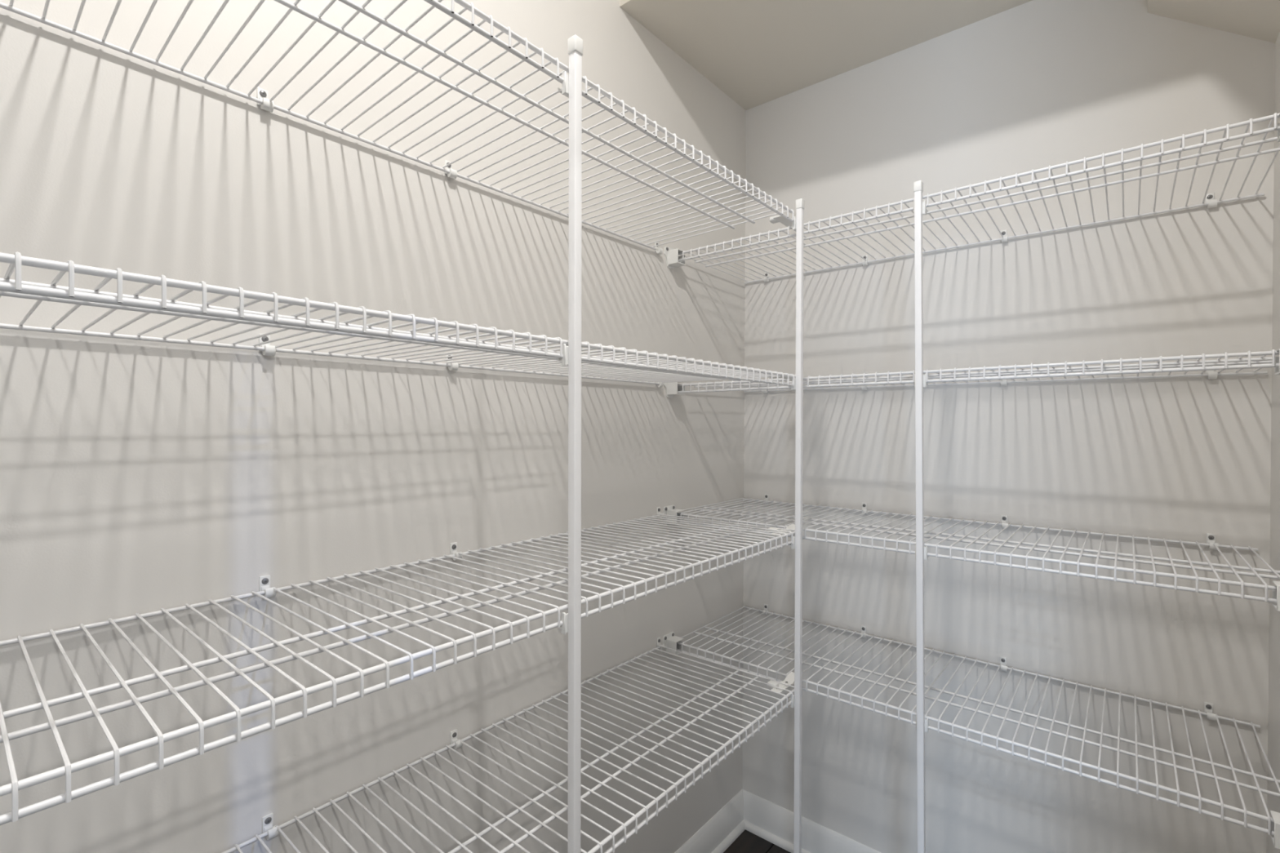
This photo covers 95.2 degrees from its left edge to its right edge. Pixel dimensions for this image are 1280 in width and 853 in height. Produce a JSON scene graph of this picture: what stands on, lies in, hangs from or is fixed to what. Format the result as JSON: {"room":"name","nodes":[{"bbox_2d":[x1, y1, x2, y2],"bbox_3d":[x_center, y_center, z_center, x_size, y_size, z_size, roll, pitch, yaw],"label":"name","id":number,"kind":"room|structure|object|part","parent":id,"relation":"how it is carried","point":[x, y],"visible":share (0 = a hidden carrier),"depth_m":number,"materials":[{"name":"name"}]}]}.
{"room":"food storage area","nodes":[
{"label":"food storage area","id":0,"kind":"room"},
{"bbox_2d":[0,0,746,852],"bbox_3d":[-0.518,-0.096,0.968,0.110,2.893,2.770,1,0,40],"label":"wall","id":1,"kind":"structure","parent":0,"point":[140,477],"depth_m":0.94,"materials":[{"name":"beige paint"}]},
{"bbox_2d":[257,87,274,112],"bbox_3d":[-0.539,-0.471,0.841,0.016,0.032,0.017,1,0,40],"label":"clip","id":2,"kind":"object","parent":1,"relation":"attached to","point":[262,94],"visible":0.99,"depth_m":0.84,"materials":[{"name":"white plastic"}]},
{"bbox_3d":[-0.544,-0.474,0.843,0.005,0.025,0.014,1,0,40],"label":"plate","id":3,"kind":"part","parent":2,"relation":"part of","materials":[{"name":"white plastic"}]},
{"bbox_2d":[258,333,275,355],"bbox_3d":[-0.539,-0.118,0.845,0.016,0.032,0.017,1,0,40],"label":"clip","id":4,"kind":"object","parent":1,"relation":"attached to","point":[269,350],"visible":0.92,"depth_m":0.84,"materials":[{"name":"white plastic"}]},
{"bbox_3d":[-0.543,-0.121,0.847,0.005,0.025,0.014,1,0,40],"label":"plate","id":5,"kind":"part","parent":4,"relation":"part of","materials":[{"name":"white plastic"}]},
{"bbox_2d":[259,574,275,598],"bbox_3d":[-0.540,0.233,0.847,0.016,0.032,0.017,1,0,40],"label":"clip","id":6,"kind":"object","parent":1,"relation":"attached to","point":[264,581],"visible":0.98,"depth_m":0.85,"materials":[{"name":"white plastic"}]},
{"bbox_3d":[-0.545,0.230,0.849,0.005,0.025,0.014,1,0,40],"label":"plate","id":7,"kind":"part","parent":6,"relation":"part of","materials":[{"name":"white plastic"}]},
{"bbox_2d":[262,813,279,839],"bbox_3d":[-0.539,0.584,0.852,0.016,0.032,0.017,1,0,40],"label":"clip","id":8,"kind":"object","parent":1,"relation":"attached to","point":[267,820],"visible":1,"depth_m":0.85,"materials":[{"name":"white plastic"}]},
{"bbox_3d":[-0.544,0.581,0.854,0.005,0.025,0.014,1,0,40],"label":"plate","id":9,"kind":"part","parent":8,"relation":"part of","materials":[{"name":"white plastic"}]},
{"bbox_2d":[0,0,794,249],"bbox_3d":[-0.289,-0.462,0.835,0.396,0.028,1.500,1,0,40],"label":"wire shelf","id":10,"kind":"object","parent":1,"relation":"attached to","point":[434,3],"visible":1,"depth_m":0.85,"materials":[{"name":"white metal"}]},
{"bbox_3d":[-0.257,-0.467,0.805,0.005,0.006,1.496,1,0,40],"label":"rod","id":11,"kind":"part","parent":10,"relation":"part of","materials":[{"name":"white plastic"}]},
{"bbox_3d":[-0.216,-0.468,0.772,0.005,0.006,1.496,1,0,40],"label":"rod","id":12,"kind":"part","parent":10,"relation":"part of","materials":[{"name":"white plastic"}]},
{"bbox_3d":[-0.143,-0.450,0.711,0.006,0.006,1.496,1,0,40],"label":"lip rod","id":13,"kind":"part","parent":10,"relation":"part of","materials":[{"name":"white plastic"}]},
{"bbox_3d":[-0.143,-0.469,0.711,0.006,0.006,1.496,1,0,40],"label":"rod","id":14,"kind":"part","parent":10,"relation":"part of","materials":[{"name":"white plastic"}]},
{"bbox_2d":[0,514,795,825],"bbox_3d":[-0.282,0.246,0.852,0.396,0.030,1.532,1,0,40],"label":"wire shelf","id":15,"kind":"object","parent":1,"relation":"attached to","point":[15,785],"visible":0.98,"depth_m":0.66,"materials":[{"name":"white metal"}]},
{"bbox_3d":[-0.432,0.239,0.977,0.005,0.005,1.532,1,0,40],"label":"rod","id":16,"kind":"part","parent":15,"relation":"part of","materials":[{"name":"white plastic"}]},
{"bbox_3d":[-0.249,0.239,0.822,0.005,0.007,1.528,1,0,40],"label":"rod","id":17,"kind":"part","parent":15,"relation":"part of","materials":[{"name":"white plastic"}]},
{"bbox_3d":[-0.209,0.239,0.788,0.005,0.007,1.528,1,0,40],"label":"rod","id":18,"kind":"part","parent":15,"relation":"part of","materials":[{"name":"white plastic"}]},
{"bbox_2d":[768,524,795,535],"bbox_3d":[0.330,0.236,1.345,0.038,0.011,0.110,1,0,40],"label":"corner joiner","id":19,"kind":"object","parent":15,"relation":"attached to","point":[792,526],"visible":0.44,"depth_m":1.33,"materials":[{"name":"white plastic"}]},
{"bbox_2d":[0,251,795,386],"bbox_3d":[-0.280,-0.104,0.850,0.395,0.031,1.532,1,0,40],"label":"wire shelf","id":20,"kind":"object","parent":1,"relation":"attached to","point":[651,371],"visible":0.98,"depth_m":0.67,"materials":[{"name":"white metal"}]},
{"bbox_3d":[-0.430,-0.112,0.975,0.005,0.005,1.532,1,0,40],"label":"rod","id":21,"kind":"part","parent":20,"relation":"part of","materials":[{"name":"white plastic"}]},
{"bbox_3d":[-0.248,-0.111,0.820,0.005,0.008,1.528,1,0,40],"label":"rod","id":22,"kind":"part","parent":20,"relation":"part of","materials":[{"name":"white plastic"}]},
{"bbox_2d":[768,375,791,378],"bbox_3d":[0.331,-0.115,1.342,0.038,0.011,0.110,1,0,40],"label":"corner joiner","id":23,"kind":"object","parent":20,"relation":"attached to","point":[775,376],"visible":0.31,"depth_m":1.32,"materials":[{"name":"white plastic"}]},
{"bbox_2d":[444,160,457,179],"bbox_3d":[-0.346,-0.472,1.071,0.016,0.032,0.017,1,0,40],"label":"clip","id":24,"kind":"object","parent":1,"relation":"attached to","point":[453,173],"visible":0.72,"depth_m":1.07,"materials":[{"name":"white plastic"}]},
{"bbox_3d":[-0.351,-0.475,1.073,0.005,0.025,0.014,1,0,40],"label":"plate","id":25,"kind":"part","parent":24,"relation":"part of","materials":[{"name":"white plastic"}]},
{"bbox_2d":[445,354,458,370],"bbox_3d":[-0.346,-0.119,1.076,0.016,0.032,0.017,1,0,40],"label":"clip","id":26,"kind":"object","parent":1,"relation":"attached to","point":[454,366],"visible":0.63,"depth_m":1.07,"materials":[{"name":"white plastic"}]},
{"bbox_3d":[-0.351,-0.122,1.078,0.005,0.025,0.014,1,0,40],"label":"plate","id":27,"kind":"part","parent":26,"relation":"part of","materials":[{"name":"white plastic"}]},
{"bbox_2d":[449,542,462,560],"bbox_3d":[-0.341,0.232,1.085,0.016,0.032,0.017,1,0,40],"label":"clip","id":28,"kind":"object","parent":1,"relation":"attached to","point":[453,546],"visible":0.88,"depth_m":1.08,"materials":[{"name":"white plastic"}]},
{"bbox_3d":[-0.346,0.229,1.087,0.005,0.025,0.014,1,0,40],"label":"plate","id":29,"kind":"part","parent":28,"relation":"part of","materials":[{"name":"white plastic"}]},
{"bbox_2d":[450,728,462,749],"bbox_3d":[-0.342,0.584,1.089,0.016,0.032,0.017,1,0,40],"label":"clip","id":30,"kind":"object","parent":1,"relation":"attached to","point":[454,733],"visible":0.99,"depth_m":1.09,"materials":[{"name":"white plastic"}]},
{"bbox_3d":[-0.346,0.581,1.091,0.005,0.025,0.014,1,0,40],"label":"plate","id":31,"kind":"part","parent":30,"relation":"part of","materials":[{"name":"white plastic"}]},
{"bbox_2d":[222,644,794,852],"bbox_3d":[-0.281,0.600,0.856,0.395,0.030,1.538,1,0,40],"label":"wire shelf","id":32,"kind":"object","parent":1,"relation":"attached to","point":[634,818],"visible":0.94,"depth_m":1.02,"materials":[{"name":"white metal"}]},
{"bbox_3d":[-0.249,0.592,0.827,0.005,0.007,1.534,1,0,40],"label":"rod","id":33,"kind":"part","parent":32,"relation":"part of","materials":[{"name":"white plastic"}]},
{"bbox_3d":[-0.208,0.592,0.792,0.005,0.007,1.534,1,0,40],"label":"rod","id":34,"kind":"part","parent":32,"relation":"part of","materials":[{"name":"white plastic"}]},
{"bbox_3d":[-0.135,0.593,0.732,0.006,0.008,1.534,1,0,40],"label":"rod","id":35,"kind":"part","parent":32,"relation":"part of","materials":[{"name":"white plastic"}]},
{"bbox_3d":[-0.135,0.612,0.732,0.006,0.008,1.534,1,0,40],"label":"lip rod","id":36,"kind":"part","parent":32,"relation":"part of","materials":[{"name":"white plastic"}]},
{"bbox_2d":[767,671,794,693],"bbox_3d":[0.328,0.587,1.347,0.038,0.011,0.110,1,0,40],"label":"corner joiner","id":37,"kind":"object","parent":32,"relation":"attached to","point":[789,680],"visible":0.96,"depth_m":1.33,"materials":[{"name":"white plastic"}]},
{"bbox_2d":[654,242,662,254],"bbox_3d":[0.050,-0.473,1.546,0.016,0.032,0.017,1,0,40],"label":"clip","id":38,"kind":"object","parent":1,"relation":"attached to","point":[660,251],"visible":0.82,"depth_m":1.54,"materials":[{"name":"white plastic"}]},
{"bbox_3d":[0.045,-0.476,1.548,0.005,0.025,0.014,1,0,40],"label":"plate","id":39,"kind":"part","parent":38,"relation":"part of","materials":[{"name":"white plastic"}]},
{"bbox_2d":[655,382,663,387],"bbox_3d":[0.052,-0.120,1.553,0.016,0.032,0.017,1,0,40],"label":"clip","id":40,"kind":"object","parent":1,"relation":"attached to","point":[661,384],"visible":0.4,"depth_m":1.55,"materials":[{"name":"white plastic"}]},
{"bbox_2d":[656,637,665,649],"bbox_3d":[0.056,0.582,1.565,0.016,0.032,0.017,1,0,40],"label":"clip","id":41,"kind":"object","parent":1,"relation":"attached to","point":[658,640],"visible":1,"depth_m":1.56,"materials":[{"name":"white plastic"}]},
{"bbox_3d":[0.051,0.579,1.567,0.005,0.025,0.014,1,0,40],"label":"plate","id":42,"kind":"part","parent":41,"relation":"part of","materials":[{"name":"white plastic"}]},
{"bbox_2d":[656,506,665,518],"bbox_3d":[0.055,0.231,1.560,0.016,0.032,0.017,1,0,40],"label":"clip","id":43,"kind":"object","parent":1,"relation":"attached to","point":[658,508],"visible":0.75,"depth_m":1.56,"materials":[{"name":"white plastic"}]},
{"bbox_3d":[0.050,0.228,1.562,0.005,0.025,0.014,1,0,40],"label":"plate","id":44,"kind":"part","parent":43,"relation":"part of","materials":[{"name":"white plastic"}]},
{"bbox_2d":[662,631,684,655],"bbox_3d":[0.091,0.596,1.591,0.036,0.054,0.054,1,0,40],"label":"bracket","id":45,"kind":"object","parent":1,"relation":"attached to","point":[670,640],"visible":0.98,"depth_m":1.59,"materials":[{"name":"white plastic"}]},
{"bbox_3d":[0.078,0.596,1.602,0.004,0.054,0.054,1,0,40],"label":"plate","id":46,"kind":"part","parent":45,"relation":"part of","materials":[{"name":"white plastic"}]},
{"bbox_2d":[662,505,684,525],"bbox_3d":[0.092,0.244,1.589,0.036,0.054,0.054,1,0,40],"label":"bracket","id":47,"kind":"object","parent":1,"relation":"attached to","point":[668,510],"visible":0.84,"depth_m":1.58,"materials":[{"name":"white plastic"}]},
{"bbox_3d":[0.080,0.244,1.600,0.004,0.054,0.054,1,0,40],"label":"plate","id":48,"kind":"part","parent":47,"relation":"part of","materials":[{"name":"white plastic"}]},
{"bbox_2d":[663,382,684,397],"bbox_3d":[0.094,-0.107,1.587,0.036,0.054,0.054,1,0,40],"label":"bracket","id":49,"kind":"object","parent":1,"relation":"attached to","point":[672,388],"visible":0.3,"depth_m":1.58,"materials":[{"name":"white plastic"}]},
{"bbox_3d":[0.081,-0.107,1.597,0.004,0.054,0.054,1,0,40],"label":"plate","id":50,"kind":"part","parent":49,"relation":"part of","materials":[{"name":"white plastic"}]},
{"bbox_2d":[663,246,685,269],"bbox_3d":[0.095,-0.460,1.585,0.036,0.054,0.054,1,0,40],"label":"bracket","id":51,"kind":"object","parent":1,"relation":"attached to","point":[672,256],"visible":1,"depth_m":1.58,"materials":[{"name":"white plastic"}]},
{"bbox_3d":[0.083,-0.460,1.595,0.004,0.054,0.054,1,0,40],"label":"plate","id":52,"kind":"part","parent":51,"relation":"part of","materials":[{"name":"white plastic"}]},
{"bbox_2d":[675,789,745,852],"bbox_3d":[-0.471,1.247,0.932,0.027,0.108,2.550,1,0,40],"label":"baseboard","id":53,"kind":"structure","parent":1,"relation":"attached to","point":[720,832],"depth_m":1.79,"materials":[{"name":"white paint"}]},
{"bbox_3d":[-0.466,1.291,0.928,0.014,0.019,2.550,1,0,40],"label":"shoe molding","id":54,"kind":"part","parent":53,"relation":"part of","materials":[{"name":"white paint"}]},
{"bbox_2d":[723,830,791,852],"bbox_3d":[0.939,1.343,-0.243,3.919,0.060,2.770,1,0,40],"label":"floor","id":55,"kind":"structure","parent":0,"point":[747,842],"depth_m":1.81,"materials":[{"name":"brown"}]},
{"bbox_2d":[557,35,582,852],"bbox_3d":[-0.092,0.399,0.772,0.029,1.808,0.024,1,1,40],"label":"pole","id":56,"kind":"object","parent":55,"relation":"on","point":[571,89],"visible":1,"depth_m":0.76,"materials":[{"name":"white metal"}]},
{"bbox_3d":[-0.086,0.399,0.769,0.013,1.800,0.013,1,1,40],"label":"post","id":57,"kind":"part","parent":56,"relation":"part of","materials":[{"name":"white metal"}]},
{"bbox_2d":[787,198,804,852],"bbox_3d":[0.345,0.401,1.297,0.030,1.802,0.023,0,0,40],"label":"pole","id":58,"kind":"object","parent":55,"relation":"on","point":[797,224],"visible":0.98,"depth_m":1.29,"materials":[{"name":"white metal"}]},
{"bbox_3d":[0.351,0.401,1.294,0.013,1.794,0.013,0,0,40],"label":"post","id":59,"kind":"part","parent":58,"relation":"part of","materials":[{"name":"white metal"}]},
{"bbox_2d":[913,180,929,852],"bbox_3d":[0.575,0.403,1.195,0.023,1.802,0.029,0,0,40],"label":"pole","id":60,"kind":"object","parent":55,"relation":"on","point":[919,206],"visible":1,"depth_m":1.19,"materials":[{"name":"white metal"}]},
{"bbox_3d":[0.571,0.403,1.190,0.013,1.794,0.013,0,0,40],"label":"post","id":61,"kind":"part","parent":60,"relation":"part of","materials":[{"name":"white metal"}]},
{"bbox_2d":[619,0,1031,110],"bbox_3d":[0.602,-1.228,1.290,1.182,0.404,0.616,1,0,40],"label":"ceiling","id":62,"kind":"structure","parent":0,"point":[757,52],"depth_m":1.52,"materials":[{"name":"paint"}]},
{"bbox_2d":[742,0,1275,852],"bbox_3d":[0.830,-0.095,1.576,1.182,2.893,0.110,1,0,40],"label":"wall","id":63,"kind":"structure","parent":0,"point":[1033,84],"depth_m":1.42,"materials":[{"name":"beige paint"}]},
{"bbox_2d":[763,604,768,615],"bbox_3d":[0.399,0.582,1.856,0.017,0.032,0.016,1,0,40],"label":"clip","id":64,"kind":"object","parent":63,"relation":"attached to","point":[766,606],"visible":0.97,"depth_m":1.86,"materials":[{"name":"white plastic"}]},
{"bbox_3d":[0.401,0.579,1.861,0.014,0.025,0.005,1,0,40],"label":"plate","id":65,"kind":"part","parent":64,"relation":"part of","materials":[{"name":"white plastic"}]},
{"bbox_2d":[763,386,768,393],"bbox_3d":[0.398,-0.120,1.854,0.017,0.032,0.016,1,0,40],"label":"clip","id":66,"kind":"object","parent":63,"relation":"attached to","point":[765,391],"visible":0.4,"depth_m":1.85,"materials":[{"name":"white plastic"}]},
{"bbox_2d":[763,493,769,504],"bbox_3d":[0.400,0.231,1.853,0.017,0.032,0.016,1,0,40],"label":"clip","id":67,"kind":"object","parent":63,"relation":"attached to","point":[766,495],"visible":0.87,"depth_m":1.85,"materials":[{"name":"white plastic"}]},
{"bbox_2d":[763,272,769,282],"bbox_3d":[0.400,-0.473,1.852,0.017,0.032,0.016,1,0,40],"label":"clip","id":68,"kind":"object","parent":63,"relation":"attached to","point":[766,279],"visible":0.93,"depth_m":1.85,"materials":[{"name":"white plastic"}]},
{"bbox_2d":[742,789,880,852],"bbox_3d":[0.781,1.248,1.531,1.182,0.108,0.027,1,0,40],"label":"baseboard","id":69,"kind":"structure","parent":63,"relation":"attached to","point":[773,823],"depth_m":1.80,"materials":[{"name":"white paint"}]},
{"bbox_3d":[0.776,1.292,1.526,1.182,0.019,0.014,1,0,40],"label":"shoe molding","id":70,"kind":"part","parent":69,"relation":"part of","materials":[{"name":"white paint"}]},
{"bbox_2d":[860,625,866,638],"bbox_3d":[0.634,0.584,1.659,0.017,0.032,0.016,1,0,40],"label":"clip","id":71,"kind":"object","parent":63,"relation":"attached to","point":[863,628],"visible":0.97,"depth_m":1.66,"materials":[{"name":"white plastic"}]},
{"bbox_3d":[0.636,0.581,1.664,0.014,0.025,0.005,1,0,40],"label":"plate","id":72,"kind":"part","parent":71,"relation":"part of","materials":[{"name":"white plastic"}]},
{"bbox_2d":[861,502,867,514],"bbox_3d":[0.635,0.233,1.657,0.017,0.032,0.016,1,0,40],"label":"clip","id":73,"kind":"object","parent":63,"relation":"attached to","point":[864,504],"visible":0.94,"depth_m":1.66,"materials":[{"name":"white plastic"}]},
{"bbox_3d":[0.638,0.230,1.662,0.014,0.025,0.005,1,0,40],"label":"plate","id":74,"kind":"part","parent":73,"relation":"part of","materials":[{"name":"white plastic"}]},
{"bbox_2d":[861,382,867,390],"bbox_3d":[0.635,-0.118,1.657,0.017,0.032,0.016,1,0,40],"label":"clip","id":75,"kind":"object","parent":63,"relation":"attached to","point":[863,388],"visible":0.41,"depth_m":1.65,"materials":[{"name":"white plastic"}]},
{"bbox_2d":[862,254,868,266],"bbox_3d":[0.636,-0.471,1.654,0.017,0.032,0.016,1,0,40],"label":"clip","id":76,"kind":"object","parent":63,"relation":"attached to","point":[865,256],"visible":0.93,"depth_m":1.65,"materials":[{"name":"white plastic"}]},
{"bbox_2d":[676,605,1279,835],"bbox_3d":[0.660,0.602,1.383,1.170,0.031,0.395,1,0,40],"label":"wire shelf","id":77,"kind":"object","parent":63,"relation":"attached to","point":[1268,831],"visible":0.92,"depth_m":1.20,"materials":[{"name":"white metal"}]},
{"bbox_3d":[0.633,0.594,1.349,1.160,0.007,0.005,1,0,40],"label":"rod","id":78,"kind":"part","parent":77,"relation":"part of","materials":[{"name":"white plastic"}]},
{"bbox_3d":[0.784,0.592,1.534,1.166,0.005,0.005,1,0,40],"label":"rod","id":79,"kind":"part","parent":77,"relation":"part of","materials":[{"name":"white plastic"}]},
{"bbox_2d":[676,497,1279,603],"bbox_3d":[0.660,0.249,1.383,1.164,0.030,0.395,1,0,40],"label":"wire shelf","id":80,"kind":"object","parent":63,"relation":"attached to","point":[1175,575],"visible":0.92,"depth_m":1.19,"materials":[{"name":"white metal"}]},
{"bbox_3d":[0.599,0.241,1.308,1.154,0.007,0.005,1,0,40],"label":"rod","id":81,"kind":"part","parent":80,"relation":"part of","materials":[{"name":"white plastic"}]},
{"bbox_3d":[0.632,0.241,1.348,1.154,0.007,0.005,1,0,40],"label":"rod","id":82,"kind":"part","parent":80,"relation":"part of","materials":[{"name":"white plastic"}]},
{"bbox_3d":[0.783,0.241,1.533,1.160,0.005,0.005,1,0,40],"label":"rod","id":83,"kind":"part","parent":80,"relation":"part of","materials":[{"name":"white plastic"}]},
{"bbox_2d":[1000,375,1007,386],"bbox_3d":[0.895,-0.116,1.440,0.017,0.032,0.016,1,0,40],"label":"clip","id":84,"kind":"object","parent":63,"relation":"attached to","point":[1004,383],"visible":0.57,"depth_m":1.43,"materials":[{"name":"white plastic"}]},
{"bbox_2d":[1000,656,1008,671],"bbox_3d":[0.896,0.587,1.441,0.017,0.032,0.016,1,0,40],"label":"clip","id":85,"kind":"object","parent":63,"relation":"attached to","point":[1002,660],"visible":1,"depth_m":1.44,"materials":[{"name":"white plastic"}]},
{"bbox_3d":[0.898,0.584,1.446,0.014,0.025,0.005,1,0,40],"label":"plate","id":86,"kind":"part","parent":85,"relation":"part of","materials":[{"name":"white plastic"}]},
{"bbox_2d":[1000,230,1008,242],"bbox_3d":[0.895,-0.469,1.438,0.017,0.032,0.016,1,0,40],"label":"clip","id":87,"kind":"object","parent":63,"relation":"attached to","point":[1004,239],"visible":0.97,"depth_m":1.44,"materials":[{"name":"white plastic"}]},
{"bbox_2d":[1000,515,1008,528],"bbox_3d":[0.897,0.235,1.439,0.017,0.032,0.016,1,0,40],"label":"clip","id":88,"kind":"object","parent":63,"relation":"attached to","point":[1003,517],"visible":0.89,"depth_m":1.44,"materials":[{"name":"white plastic"}]},
{"bbox_3d":[0.899,0.232,1.444,0.014,0.025,0.005,1,0,40],"label":"plate","id":89,"kind":"part","parent":88,"relation":"part of","materials":[{"name":"white plastic"}]},
{"bbox_2d":[1204,702,1216,720],"bbox_3d":[1.177,0.589,1.206,0.017,0.032,0.016,1,0,40],"label":"clip","id":90,"kind":"object","parent":63,"relation":"attached to","point":[1208,707],"visible":1,"depth_m":1.21,"materials":[{"name":"white plastic"}]},
{"bbox_3d":[1.179,0.586,1.211,0.014,0.025,0.005,1,0,40],"label":"plate","id":91,"kind":"part","parent":90,"relation":"part of","materials":[{"name":"white plastic"}]},
{"bbox_2d":[1204,192,1217,208],"bbox_3d":[1.176,-0.466,1.204,0.017,0.032,0.016,1,0,40],"label":"clip","id":92,"kind":"object","parent":63,"relation":"attached to","point":[1210,197],"visible":0.94,"depth_m":1.20,"materials":[{"name":"white plastic"}]},
{"bbox_2d":[1204,365,1217,379],"bbox_3d":[1.177,-0.113,1.204,0.017,0.032,0.016,1,0,40],"label":"clip","id":93,"kind":"object","parent":63,"relation":"attached to","point":[1212,374],"visible":0.46,"depth_m":1.20,"materials":[{"name":"white plastic"}]},
{"bbox_3d":[1.179,-0.117,1.209,0.014,0.025,0.005,1,0,40],"label":"plate","id":94,"kind":"part","parent":93,"relation":"part of","materials":[{"name":"white plastic"}]},
{"bbox_2d":[1206,533,1218,550],"bbox_3d":[1.179,0.238,1.204,0.017,0.032,0.016,1,0,40],"label":"clip","id":95,"kind":"object","parent":63,"relation":"attached to","point":[1211,538],"visible":0.91,"depth_m":1.21,"materials":[{"name":"white plastic"}]},
{"bbox_3d":[1.181,0.235,1.209,0.014,0.025,0.005,1,0,40],"label":"plate","id":96,"kind":"part","parent":95,"relation":"part of","materials":[{"name":"white plastic"}]},
{"bbox_2d":[1147,0,1279,43],"bbox_3d":[0.981,-0.889,0.975,0.191,0.268,0.616,1,0,40],"label":"ceiling","id":97,"kind":"structure","parent":0,"point":[1260,20],"depth_m":1.16,"materials":[{"name":"paint"}]},
{"bbox_2d":[1266,31,1279,852],"bbox_3d":[0.474,-0.087,0.141,0.110,2.893,2.770,1,0,40],"label":"wall","id":98,"kind":"structure","parent":0,"point":[1273,713],"depth_m":1.12,"materials":[{"name":"beige paint"}]},
{"bbox_2d":[1270,810,1279,849],"bbox_3d":[0.966,0.604,0.861,0.047,0.054,0.054,1,0,40],"label":"bracket","id":99,"kind":"object","parent":98,"relation":"attached to","point":[1275,826],"visible":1,"depth_m":0.87,"materials":[{"name":"white plastic"}]},
{"bbox_2d":[1272,581,1279,611],"bbox_3d":[0.968,0.253,0.859,0.047,0.054,0.054,1,0,40],"label":"bracket","id":100,"kind":"object","parent":98,"relation":"attached to","point":[1276,593],"visible":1,"depth_m":0.86,"materials":[{"name":"white plastic"}]},
{"bbox_2d":[1275,347,1279,375],"bbox_3d":[0.969,-0.099,0.857,0.047,0.054,0.054,1,0,40],"label":"bracket","id":101,"kind":"object","parent":98,"relation":"attached to","point":[1277,358],"visible":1,"depth_m":0.89,"materials":[{"name":"white plastic"}]},
{"bbox_2d":[677,349,1279,393],"bbox_3d":[0.665,-0.104,1.377,1.174,0.034,0.396,1,0,40],"label":"wire shelf","id":102,"kind":"object","parent":101,"relation":"attached to","point":[1240,363],"visible":0.88,"depth_m":1.16,"materials":[{"name":"white metal"}]},
{"bbox_3d":[0.543,-0.093,1.229,1.172,0.013,0.006,1,0,40],"label":"lip rod","id":103,"kind":"part","parent":102,"relation":"part of","materials":[{"name":"white plastic"}]},
{"bbox_3d":[0.604,-0.111,1.302,1.164,0.011,0.005,1,0,40],"label":"rod","id":104,"kind":"part","parent":102,"relation":"part of","materials":[{"name":"white plastic"}]},
{"bbox_3d":[0.638,-0.111,1.343,1.164,0.010,0.005,1,0,40],"label":"rod","id":105,"kind":"part","parent":102,"relation":"part of","materials":[{"name":"white plastic"}]},
{"bbox_3d":[0.788,-0.110,1.528,1.170,0.005,0.005,1,0,40],"label":"rod","id":106,"kind":"part","parent":102,"relation":"part of","materials":[{"name":"white plastic"}]},
{"bbox_2d":[1277,113,1279,142],"bbox_3d":[0.971,-0.452,0.855,0.047,0.054,0.054,1,0,40],"label":"bracket","id":107,"kind":"object","parent":98,"relation":"attached to","point":[1278,124],"visible":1,"depth_m":0.88,"materials":[{"name":"white plastic"}]},
{"bbox_2d":[678,112,1279,283],"bbox_3d":[0.664,-0.462,1.377,1.168,0.032,0.396,1,0,40],"label":"wire shelf","id":108,"kind":"object","parent":107,"relation":"attached to","point":[1275,115],"visible":0.9,"depth_m":1.20,"materials":[{"name":"white metal"}]},
{"bbox_2d":[769,215,791,226],"bbox_3d":[0.333,-0.468,1.340,0.038,0.011,0.110,1,0,40],"label":"corner joiner","id":109,"kind":"object","parent":108,"relation":"attached to","point":[777,219],"visible":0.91,"depth_m":1.32,"materials":[{"name":"white plastic"}]},
{"bbox_3d":[0.637,-0.467,1.343,1.158,0.008,0.005,1,0,40],"label":"rod","id":110,"kind":"part","parent":108,"relation":"part of","materials":[{"name":"white plastic"}]},
{"bbox_3d":[0.787,-0.463,1.528,1.164,0.005,0.005,1,0,40],"label":"rod","id":111,"kind":"part","parent":108,"relation":"part of","materials":[{"name":"white plastic"}]}
]}

